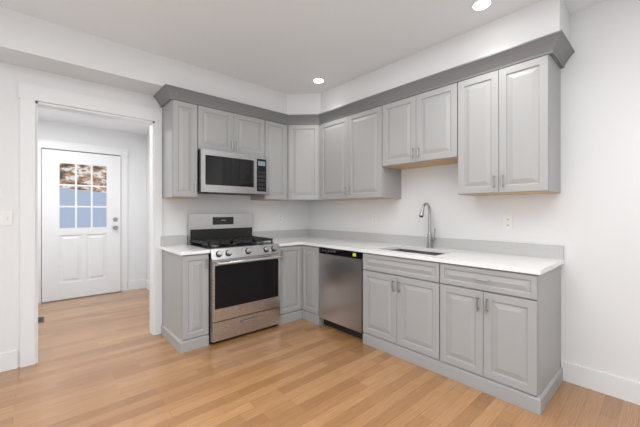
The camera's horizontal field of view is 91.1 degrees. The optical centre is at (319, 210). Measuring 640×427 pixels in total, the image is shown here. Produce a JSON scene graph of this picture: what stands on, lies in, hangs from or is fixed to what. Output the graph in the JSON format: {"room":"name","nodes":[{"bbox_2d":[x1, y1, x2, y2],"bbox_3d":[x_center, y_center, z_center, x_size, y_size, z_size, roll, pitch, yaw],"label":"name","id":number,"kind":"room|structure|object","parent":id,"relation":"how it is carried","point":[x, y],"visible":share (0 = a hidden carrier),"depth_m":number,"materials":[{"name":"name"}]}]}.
{"room":"kitchen","nodes":[
{"label":"kitchen","id":0,"kind":"room"},
{"bbox_2d":[38,120,145,280],"bbox_3d":[-3.640,0.005,4.530,2.240,2.500,0.120,0,0,-42],"label":"wall","id":1,"kind":"structure","parent":0,"point":[134,144],"depth_m":5.01,"materials":[{"name":"white paint"}]},
{"bbox_2d":[42,149,120,301],"bbox_3d":[-3.430,0.198,4.559,0.918,2.090,0.113,0,0,-42],"label":"entry door","id":2,"kind":"structure","parent":1,"relation":"in","point":[81,224],"depth_m":4.55,"materials":[{"name":"white wood"}]},
{"bbox_2d":[38,139,127,303],"bbox_3d":[-3.447,0.138,4.581,1.135,2.235,0.060,0,0,-42],"label":"door frame","id":3,"kind":"structure","parent":1,"relation":"attached to","point":[75,147],"depth_m":4.70,"materials":[{"name":"white wood"}]},
{"bbox_2d":[38,107,149,134],"bbox_3d":[-2.930,-1.275,3.736,2.240,0.060,2.250,0,0,-42],"label":"ceiling","id":4,"kind":"structure","parent":0,"point":[45,114],"depth_m":4.37,"materials":[{"name":"white paint"}]},
{"bbox_2d":[146,133,149,280],"bbox_3d":[-2.100,0.005,4.398,0.120,2.500,2.130,0,0,-42],"label":"wall","id":5,"kind":"structure","parent":0,"point":[148,206],"depth_m":5.04,"materials":[{"name":"white paint"}]},
{"bbox_2d":[144,279,149,290],"bbox_3d":[-2.150,1.185,4.354,0.015,0.140,2.129,0,0,-42],"label":"baseboard","id":6,"kind":"structure","parent":5,"relation":"attached to","point":[146,282],"depth_m":5.03,"materials":[{"name":"white wood"}]},
{"bbox_2d":[0,62,308,366],"bbox_3d":[-2.066,-0.095,2.919,5.000,2.700,0.120,0,0,-42],"label":"wall","id":7,"kind":"structure","parent":0,"point":[176,212],"depth_m":2.55,"materials":[{"name":"white paint"}]},
{"bbox_2d":[0,211,11,224],"bbox_3d":[-2.468,0.055,2.469,0.070,0.115,0.014,0,0,-42],"label":"switch plate","id":8,"kind":"object","parent":7,"relation":"attached to","point":[5,217],"visible":1,"depth_m":2.47,"materials":[{"name":"white plastic"}]},
{"bbox_2d":[0,350,17,371],"bbox_3d":[-3.141,1.185,1.867,1.935,0.140,0.015,0,0,-42],"label":"baseboard","id":9,"kind":"structure","parent":7,"relation":"attached to","point":[8,360],"depth_m":2.47,"materials":[{"name":"white wood"}]},
{"bbox_2d":[18,82,161,367],"bbox_3d":[-2.063,0.113,2.919,1.063,2.285,0.160,0,0,-42],"label":"door frame","id":10,"kind":"structure","parent":7,"relation":"attached to","point":[30,96],"depth_m":2.60,"materials":[{"name":"white wood"}]},
{"bbox_2d":[162,100,196,198],"bbox_3d":[-1.411,-0.607,3.172,0.237,0.947,0.371,0,0,-42],"label":"upper cabinet","id":11,"kind":"object","parent":7,"relation":"attached to","point":[179,149],"visible":1,"depth_m":3.06,"materials":[{"name":"grey wood"}]},
{"bbox_2d":[197,105,264,156],"bbox_3d":[-1.032,-0.849,3.511,0.780,0.462,0.371,0,0,-42],"label":"upper cabinet","id":12,"kind":"object","parent":7,"relation":"attached to","point":[221,130],"visible":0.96,"depth_m":3.36,"materials":[{"name":"grey wood"}]},
{"bbox_2d":[197,149,266,195],"bbox_3d":[-1.022,-0.402,3.500,0.758,0.429,0.401,0,0,-42],"label":"microwave","id":13,"kind":"object","parent":7,"relation":"attached to","point":[223,173],"visible":0.94,"depth_m":3.31,"materials":[{"name":"silver metal"}]},
{"bbox_2d":[251,120,286,200],"bbox_3d":[-0.622,-0.607,3.878,0.320,0.947,0.371,0,0,-42],"label":"upper cabinet","id":14,"kind":"object","parent":7,"relation":"attached to","point":[275,144],"visible":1,"depth_m":3.76,"materials":[{"name":"grey wood"}]},
{"bbox_2d":[278,214,282,221],"bbox_3d":[-0.531,0.095,4.204,0.070,0.115,0.008,0,0,-42],"label":"electrical outlet","id":15,"kind":"object","parent":7,"relation":"attached to","point":[280,217],"visible":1,"depth_m":4.20,"materials":[{"name":"white plastic"}]},
{"bbox_2d":[279,125,333,201],"bbox_3d":[-0.187,-0.608,4.100,0.621,0.945,0.621,0,0,-42],"label":"upper cabinet","id":16,"kind":"object","parent":7,"relation":"attached to","point":[303,162],"visible":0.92,"depth_m":3.86,"materials":[{"name":"grey wood"}]},
{"bbox_2d":[0,0,606,93],"bbox_3d":[-0.492,-1.485,1.160,5.240,0.080,4.840,0,0,-42],"label":"ceiling","id":17,"kind":"structure","parent":0,"point":[291,46],"depth_m":2.49,"materials":[{"name":"white paint"}]},
{"bbox_2d":[0,0,569,114],"bbox_3d":[-1.026,-1.305,1.756,5.000,0.280,3.000,0,0,-42],"label":"soffit beam","id":18,"kind":"structure","parent":17,"relation":"attached to","point":[31,42],"depth_m":2.66,"materials":[{"name":"white paint"}]},
{"bbox_2d":[312,78,324,83],"bbox_3d":[-0.016,-1.442,3.477,0.149,0.006,0.149,0,0,42],"label":"recessed light","id":19,"kind":"object","parent":17,"relation":"in","point":[316,80],"depth_m":3.47,"materials":[{"name":"white"}]},
{"bbox_2d":[470,0,493,11],"bbox_3d":[1.130,-1.442,2.196,0.149,0.006,0.149,0,0,42],"label":"recessed light","id":20,"kind":"object","parent":17,"relation":"in","point":[478,5],"depth_m":2.20,"materials":[{"name":"white"}]},
{"bbox_2d":[0,288,639,426],"bbox_3d":[-1.242,1.285,1.999,5.240,0.060,7.090,0,0,-42],"label":"floor","id":21,"kind":"structure","parent":0,"point":[108,360],"depth_m":2.25,"materials":[{"name":"brown wood"}]},
{"bbox_2d":[38,316,44,322],"bbox_3d":[-3.231,1.252,3.601,0.110,0.006,0.250,0,0,-42],"label":"floor vent","id":22,"kind":"object","parent":21,"relation":"in","point":[41,319],"visible":0.6,"depth_m":3.61,"materials":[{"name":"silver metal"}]},
{"bbox_2d":[161,250,208,352],"bbox_3d":[-1.324,0.823,3.062,0.254,0.865,0.651,0,0,-42],"label":"base cabinet","id":23,"kind":"object","parent":21,"relation":"on","point":[185,305],"visible":1,"depth_m":2.87,"materials":[{"name":"grey wood"}]},
{"bbox_2d":[161,235,209,254],"bbox_3d":[-1.331,0.325,3.069,0.261,0.130,0.633,0,0,-42],"label":"countertop","id":24,"kind":"structure","parent":23,"relation":"on","point":[177,244],"depth_m":3.18,"materials":[{"name":"white stone"}]},
{"bbox_2d":[188,213,281,342],"bbox_3d":[-0.903,0.642,3.367,0.762,1.225,0.711,0,0,-42],"label":"range","id":25,"kind":"object","parent":21,"relation":"on","point":[244,280],"visible":0.96,"depth_m":3.19,"materials":[{"name":"silver metal"}]},
{"bbox_2d":[277,245,323,324],"bbox_3d":[-0.210,0.823,3.884,0.943,0.865,0.912,0,0,-42],"label":"base cabinet","id":26,"kind":"object","parent":21,"relation":"on","point":[299,281],"visible":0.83,"depth_m":3.56,"materials":[{"name":"grey wood"}]},
{"bbox_2d":[253,229,563,274],"bbox_3d":[0.473,0.325,3.120,0.943,0.130,2.961,0,0,-42],"label":"countertop","id":27,"kind":"structure","parent":26,"relation":"on","point":[538,259],"depth_m":2.81,"materials":[{"name":"white stone"}]},
{"bbox_2d":[392,249,445,254],"bbox_3d":[0.883,0.493,2.893,0.450,0.204,0.660,0,0,-42],"label":"sink","id":28,"kind":"object","parent":27,"relation":"in","point":[419,252],"depth_m":3.10,"materials":[{"name":"silver metal"}]},
{"bbox_2d":[419,203,435,247],"bbox_3d":[1.024,0.140,2.995,0.202,0.440,0.090,0,0,-42],"label":"faucet","id":29,"kind":"object","parent":27,"relation":"on","point":[430,238],"visible":1,"depth_m":3.04,"materials":[{"name":"silver metal"}]},
{"bbox_2d":[319,247,363,338],"bbox_3d":[0.411,0.825,3.408,0.586,0.861,0.612,0,0,-42],"label":"dishwasher","id":30,"kind":"object","parent":21,"relation":"on","point":[340,290],"visible":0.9,"depth_m":3.19,"materials":[{"name":"silver metal"}]},
{"bbox_2d":[363,253,440,373],"bbox_3d":[0.877,0.823,2.888,0.651,0.865,0.770,0,0,-42],"label":"base cabinet","id":31,"kind":"object","parent":21,"relation":"on","point":[401,307],"visible":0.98,"depth_m":2.65,"materials":[{"name":"grey wood"}]},
{"bbox_2d":[440,262,562,415],"bbox_3d":[1.350,0.823,2.359,0.651,0.865,0.649,0,0,-42],"label":"base cabinet","id":32,"kind":"object","parent":21,"relation":"on","point":[500,334],"visible":1,"depth_m":2.13,"materials":[{"name":"grey wood"}]},
{"bbox_2d":[309,0,639,382],"bbox_3d":[1.416,-0.095,2.866,0.120,2.700,4.840,0,0,-42],"label":"wall","id":33,"kind":"structure","parent":0,"point":[588,217],"depth_m":2.24,"materials":[{"name":"white paint"}]},
{"bbox_2d":[320,106,400,200],"bbox_3d":[0.425,-0.607,3.603,0.371,0.947,0.932,0,0,-42],"label":"upper cabinet","id":34,"kind":"object","parent":33,"relation":"attached to","point":[352,167],"visible":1,"depth_m":3.42,"materials":[{"name":"grey wood"}]},
{"bbox_2d":[153,30,574,124],"bbox_3d":[0.084,-1.113,2.732,2.045,0.103,3.025,0,0,-42],"label":"crown molding","id":35,"kind":"structure","parent":33,"relation":"attached to","point":[556,46],"depth_m":2.91,"materials":[{"name":"grey wood"}]},
{"bbox_2d":[372,214,376,223],"bbox_3d":[0.634,0.095,3.643,0.008,0.115,0.070,0,0,-42],"label":"electrical outlet","id":36,"kind":"object","parent":33,"relation":"attached to","point":[374,218],"visible":1,"depth_m":3.64,"materials":[{"name":"white plastic"}]},
{"bbox_2d":[382,83,457,169],"bbox_3d":[0.990,-0.761,2.971,0.371,0.637,0.763,0,0,-42],"label":"upper cabinet","id":37,"kind":"object","parent":33,"relation":"attached to","point":[419,130],"visible":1,"depth_m":2.83,"materials":[{"name":"grey wood"}]},
{"bbox_2d":[503,215,512,228],"bbox_3d":[1.561,0.095,2.607,0.008,0.115,0.070,0,0,-42],"label":"electrical outlet","id":38,"kind":"object","parent":33,"relation":"attached to","point":[507,221],"visible":1,"depth_m":2.60,"materials":[{"name":"white plastic"}]},
{"bbox_2d":[458,55,560,195],"bbox_3d":[1.452,-0.607,2.454,0.371,0.947,0.622,0,0,-42],"label":"upper cabinet","id":39,"kind":"object","parent":33,"relation":"attached to","point":[509,130],"visible":1,"depth_m":2.30,"materials":[{"name":"grey wood"}]},
{"bbox_2d":[561,361,639,404],"bbox_3d":[2.334,1.185,1.737,0.015,0.140,1.612,0,0,-42],"label":"baseboard","id":40,"kind":"structure","parent":33,"relation":"attached to","point":[628,390],"depth_m":2.16,"materials":[{"name":"white wood"}]}
]}

